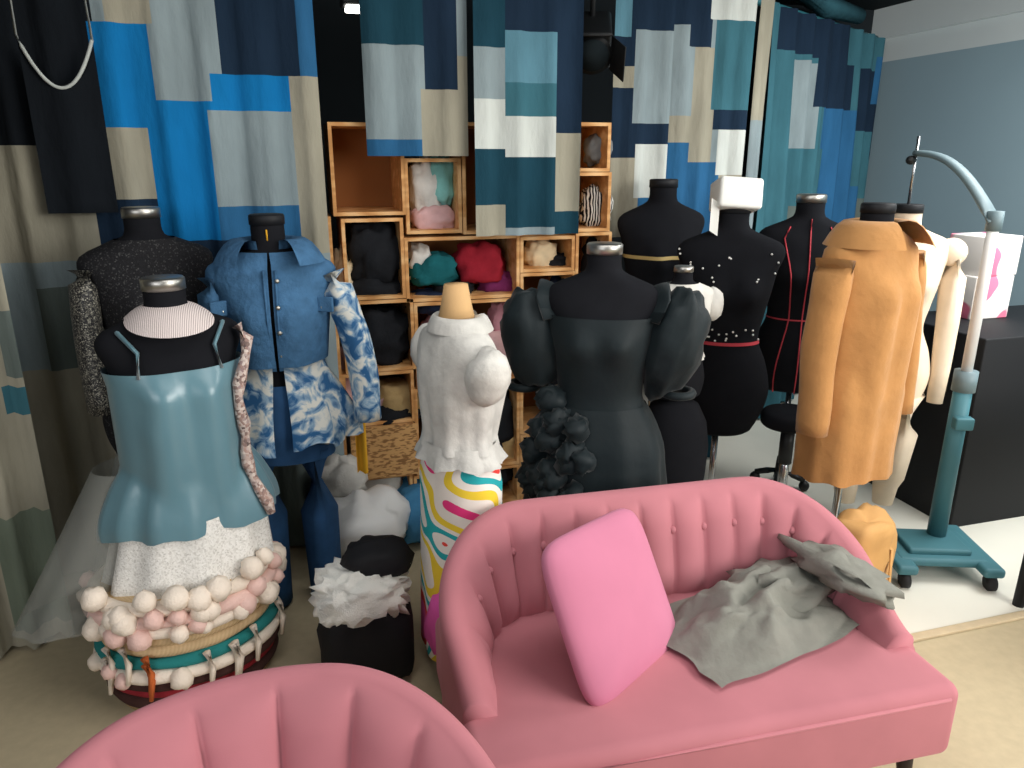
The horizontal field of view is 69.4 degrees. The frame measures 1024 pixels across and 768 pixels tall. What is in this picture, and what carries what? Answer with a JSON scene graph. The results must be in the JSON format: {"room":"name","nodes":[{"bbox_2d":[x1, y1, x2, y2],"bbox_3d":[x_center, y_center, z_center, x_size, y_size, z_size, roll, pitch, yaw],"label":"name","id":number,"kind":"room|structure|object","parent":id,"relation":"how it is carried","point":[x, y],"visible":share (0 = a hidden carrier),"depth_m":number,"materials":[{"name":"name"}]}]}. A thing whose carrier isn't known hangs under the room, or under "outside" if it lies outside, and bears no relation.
{"room":"fashion design studio","nodes":[
{"label":"fashion design studio","id":0,"kind":"room"},
{"bbox_2d":[9,0,118,213],"bbox_3d":[-1.470,-1.065,2.392,0.226,1.001,0.019,-5,18,-15],"label":"cloth","id":1,"kind":"object","parent":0,"point":[69,127],"depth_m":2.47,"materials":[{"name":"black fabric"}]},
{"bbox_2d":[340,0,359,13],"bbox_3d":[-0.629,-1.694,2.883,0.100,0.447,0.120,-5,18,-15],"label":"spot lamp","id":2,"kind":"object","parent":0,"point":[350,6],"depth_m":2.89,"materials":[{"name":"white"}]},
{"bbox_2d":[0,542,1023,767],"bbox_3d":[0.081,1.029,2.107,7.100,0.001,6.450,-5,18,-15],"label":"floor","id":3,"kind":"structure","parent":0,"point":[52,703],"depth_m":2.35,"materials":[{"name":"carpet"}]},
{"bbox_2d":[67,206,212,453],"bbox_3d":[-1.270,0.128,2.580,0.585,1.446,0.325,-16,23,-42],"label":"mannequin","id":4,"kind":"object","parent":3,"relation":"on","point":[106,287],"visible":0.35,"depth_m":2.37,"materials":[{"name":"black fabric"}]},
{"bbox_2d":[76,274,286,709],"bbox_3d":[-1.093,0.331,2.197,0.764,1.272,0.530,-5,18,-15],"label":"mannequin","id":5,"kind":"object","parent":3,"relation":"on","point":[184,596],"visible":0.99,"depth_m":2.11,"materials":[{"name":"blue fabric"}]},
{"bbox_2d":[56,663,495,767],"bbox_3d":[-0.346,0.977,1.085,0.866,0.702,0.878,-5,18,-15],"label":"barrel chair","id":6,"kind":"object","parent":3,"relation":"on","point":[314,715],"visible":1,"depth_m":1.31,"materials":[{"name":"fabric"}]},
{"bbox_2d":[197,213,381,606],"bbox_3d":[-0.759,0.123,2.601,0.578,1.410,0.392,-5,18,-15],"label":"mannequin","id":7,"kind":"object","parent":3,"relation":"on","point":[284,293],"visible":0.73,"depth_m":2.43,"materials":[{"name":"fabric"}]},
{"bbox_2d":[308,535,414,677],"bbox_3d":[-0.464,0.723,2.336,0.341,0.466,0.274,-5,18,-15],"label":"bag","id":8,"kind":"object","parent":3,"relation":"on","point":[361,600],"visible":0.94,"depth_m":2.25,"materials":[{"name":"black fabric"}]},
{"bbox_2d":[321,454,420,557],"bbox_3d":[-0.524,0.512,3.098,0.592,0.454,0.340,-5,18,-15],"label":"bag","id":9,"kind":"object","parent":3,"relation":"on","point":[380,509],"depth_m":3.00,"materials":[{"name":"white fabric"}]},
{"bbox_2d":[410,282,510,661],"bbox_3d":[-0.155,0.323,2.258,0.285,1.262,0.452,-5,18,-15],"label":"mannequin","id":10,"kind":"object","parent":3,"relation":"on","point":[463,381],"visible":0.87,"depth_m":2.10,"materials":[{"name":"white fabric"}]},
{"bbox_2d":[323,122,612,503],"bbox_3d":[-0.172,-0.268,3.370,1.321,1.742,0.359,-5,18,-15],"label":"shelving","id":11,"kind":"object","parent":3,"relation":"on","point":[406,227],"visible":0.52,"depth_m":3.19,"materials":[{"name":"brown wood"}]},
{"bbox_2d":[500,241,711,498],"bbox_3d":[0.286,0.214,2.473,0.610,1.345,0.464,-5,18,-15],"label":"mannequin","id":12,"kind":"object","parent":3,"relation":"on","point":[605,332],"visible":0.71,"depth_m":2.31,"materials":[{"name":"black fabric"}]},
{"bbox_2d":[435,477,957,767],"bbox_3d":[0.432,0.699,1.979,1.252,0.709,0.728,-5,18,-15],"label":"settee","id":13,"kind":"object","parent":3,"relation":"on","point":[733,622],"visible":0.99,"depth_m":1.86,"materials":[{"name":"fabric"}]},
{"bbox_2d":[541,508,674,705],"bbox_3d":[0.260,0.556,1.893,0.408,0.386,0.374,-5,18,-15],"label":"pillow","id":14,"kind":"object","parent":13,"relation":"on","point":[608,628],"depth_m":1.81,"materials":[{"name":"fabric"}]},
{"bbox_2d":[1012,555,1023,607],"bbox_3d":[2.357,0.522,2.481,0.900,0.750,0.700,-5,18,-15],"label":"side table","id":15,"kind":"object","parent":3,"relation":"on","point":[1018,599],"visible":1,"depth_m":2.73,"materials":[{"name":"black"}]},
{"bbox_2d":[312,0,873,342],"bbox_3d":[-0.822,-1.135,4.737,7.300,2.600,0.100,-5,18,-15],"label":"wall","id":16,"kind":"structure","parent":0,"point":[337,32],"depth_m":4.47,"materials":[{"name":"black paint"}]},
{"bbox_2d":[642,384,1023,641],"bbox_3d":[1.643,0.389,4.181,2.900,0.012,3.138,-5,18,-15],"label":"platform","id":17,"kind":"structure","parent":0,"point":[939,601],"depth_m":3.02,"materials":[{"name":"white concrete"}]},
{"bbox_2d":[617,179,704,405],"bbox_3d":[0.682,-0.200,3.544,0.339,1.509,0.338,10,20,29],"label":"mannequin","id":18,"kind":"object","parent":17,"relation":"on","point":[652,232],"visible":0.36,"depth_m":3.30,"materials":[{"name":"black fabric"}]},
{"bbox_2d":[649,265,723,483],"bbox_3d":[0.610,0.172,2.800,0.333,1.234,0.202,-5,18,-15],"label":"mannequin","id":19,"kind":"object","parent":17,"relation":"on","point":[682,425],"visible":0.18,"depth_m":2.72,"materials":[{"name":"black fabric"}]},
{"bbox_2d":[677,176,785,479],"bbox_3d":[0.891,-0.091,3.146,0.332,1.534,0.350,-13,21,-36],"label":"mannequin","id":20,"kind":"object","parent":17,"relation":"on","point":[731,257],"visible":0.71,"depth_m":2.97,"materials":[{"name":"black fabric"}]},
{"bbox_2d":[760,403,796,484],"bbox_3d":[1.215,0.372,3.307,0.250,0.555,0.241,-5,18,-15],"label":"stool","id":21,"kind":"object","parent":17,"relation":"on","point":[781,417],"visible":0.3,"depth_m":3.23,"materials":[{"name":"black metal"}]},
{"bbox_2d":[750,193,837,490],"bbox_3d":[1.360,-0.171,3.564,0.346,1.444,0.351,-11,20,-33],"label":"mannequin","id":22,"kind":"object","parent":17,"relation":"on","point":[802,235],"visible":0.49,"depth_m":3.40,"materials":[{"name":"black fabric"}]},
{"bbox_2d":[791,202,935,517],"bbox_3d":[1.270,0.076,2.741,0.567,1.452,0.352,-5,18,-15],"label":"mannequin","id":23,"kind":"object","parent":17,"relation":"on","point":[861,340],"visible":0.94,"depth_m":2.55,"materials":[{"name":"orange fabric"}]},
{"bbox_2d":[837,502,896,582],"bbox_3d":[1.229,0.657,2.650,0.351,0.426,0.257,-15,22,-39],"label":"tote bag","id":24,"kind":"object","parent":17,"relation":"on","point":[872,526],"visible":0.35,"depth_m":2.54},
{"bbox_2d":[834,136,1005,590],"bbox_3d":[1.665,-0.100,2.924,0.514,1.681,0.784,-5,18,-15],"label":"stand","id":25,"kind":"object","parent":17,"relation":"on","point":[942,544],"visible":0.46,"depth_m":2.96,"materials":[{"name":"metal"}]},
{"bbox_2d":[869,232,1023,526],"bbox_3d":[2.524,-0.077,3.572,1.300,1.259,0.555,-5,18,-15],"label":"cabinet","id":26,"kind":"object","parent":17,"relation":"on","point":[989,486],"visible":0.58,"depth_m":3.33,"materials":[{"name":"plastic"}]},
{"bbox_2d":[775,0,1023,38],"bbox_3d":[0.081,-1.409,1.361,7.300,0.300,6.650,-5,18,-15],"label":"ceiling","id":27,"kind":"structure","parent":0,"point":[892,18],"depth_m":4.83,"materials":[{"name":"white paint"}]},
{"bbox_2d":[0,264,74,658],"bbox_3d":[-1.667,-0.270,2.132,0.342,2.430,0.083,-12,20,-33],"label":"curtain","id":28,"kind":"object","parent":27,"relation":"hanging from","point":[34,604],"visible":1,"depth_m":2.41,"materials":[{"name":"grey fabric"}]},
{"bbox_2d":[0,0,343,574],"bbox_3d":[-1.384,-0.436,2.674,1.419,2.430,0.061,-5,18,-15],"label":"curtain","id":29,"kind":"object","parent":27,"relation":"hanging from","point":[211,108],"visible":0.41,"depth_m":2.62,"materials":[{"name":"fabric"}]},
{"bbox_2d":[359,0,468,155],"bbox_3d":[-0.356,-1.282,2.728,0.394,0.843,0.035,-5,18,-15],"label":"curtain","id":30,"kind":"object","parent":27,"relation":"hanging from","point":[414,52],"visible":1,"depth_m":2.77,"materials":[{"name":"fabric"}]},
{"bbox_2d":[473,0,583,236],"bbox_3d":[0.064,-1.155,2.836,0.434,1.149,0.036,-5,18,-15],"label":"curtain","id":31,"kind":"object","parent":27,"relation":"hanging from","point":[528,54],"visible":1,"depth_m":2.87,"materials":[{"name":"fabric"}]},
{"bbox_2d":[583,0,625,81],"bbox_3d":[0.320,-1.622,3.072,0.310,0.695,0.391,-5,18,-15],"label":"lamp","id":32,"kind":"object","parent":27,"relation":"hanging from","point":[601,50],"depth_m":3.10,"materials":[{"name":"black metal"}]},
{"bbox_2d":[610,0,675,236],"bbox_3d":[0.592,-1.290,3.388,0.286,1.214,0.030,-5,18,-15],"label":"curtain","id":33,"kind":"object","parent":27,"relation":"hanging from","point":[641,102],"visible":0.8,"depth_m":3.39,"materials":[{"name":"fabric"}]},
{"bbox_2d":[666,0,757,457],"bbox_3d":[0.938,-0.746,3.687,0.431,2.430,0.037,-5,18,-15],"label":"curtain","id":34,"kind":"object","parent":27,"relation":"hanging from","point":[713,43],"visible":0.38,"depth_m":3.49,"materials":[{"name":"fabric"}]},
{"bbox_2d":[746,0,774,228],"bbox_3d":[1.227,-1.362,3.686,0.041,1.250,0.108,12,21,35],"label":"curtain strip","id":35,"kind":"object","parent":27,"relation":"hanging from","point":[767,6],"visible":0.79,"depth_m":3.64,"materials":[{"name":"beige fabric"}]},
{"bbox_2d":[757,0,877,36],"bbox_3d":[1.760,-2.245,4.376,2.008,0.175,1.197,-5,18,-15],"label":"rail","id":36,"kind":"object","parent":27,"relation":"attached to","point":[840,10],"depth_m":4.54,"materials":[{"name":"metal"}]},
{"bbox_2d":[752,2,885,417],"bbox_3d":[1.946,-1.048,4.796,0.144,2.360,1.713,15,23,41],"label":"curtain","id":37,"kind":"object","parent":36,"relation":"hanging from","point":[824,77],"visible":0.48,"depth_m":4.51,"materials":[{"name":"fabric"}]},
{"bbox_2d":[864,12,1023,310],"bbox_3d":[3.541,-0.504,2.675,0.100,2.600,6.450,-5,18,-15],"label":"wall","id":38,"kind":"structure","parent":0,"point":[959,88],"depth_m":4.72,"materials":[{"name":"blue paint"}]}
]}

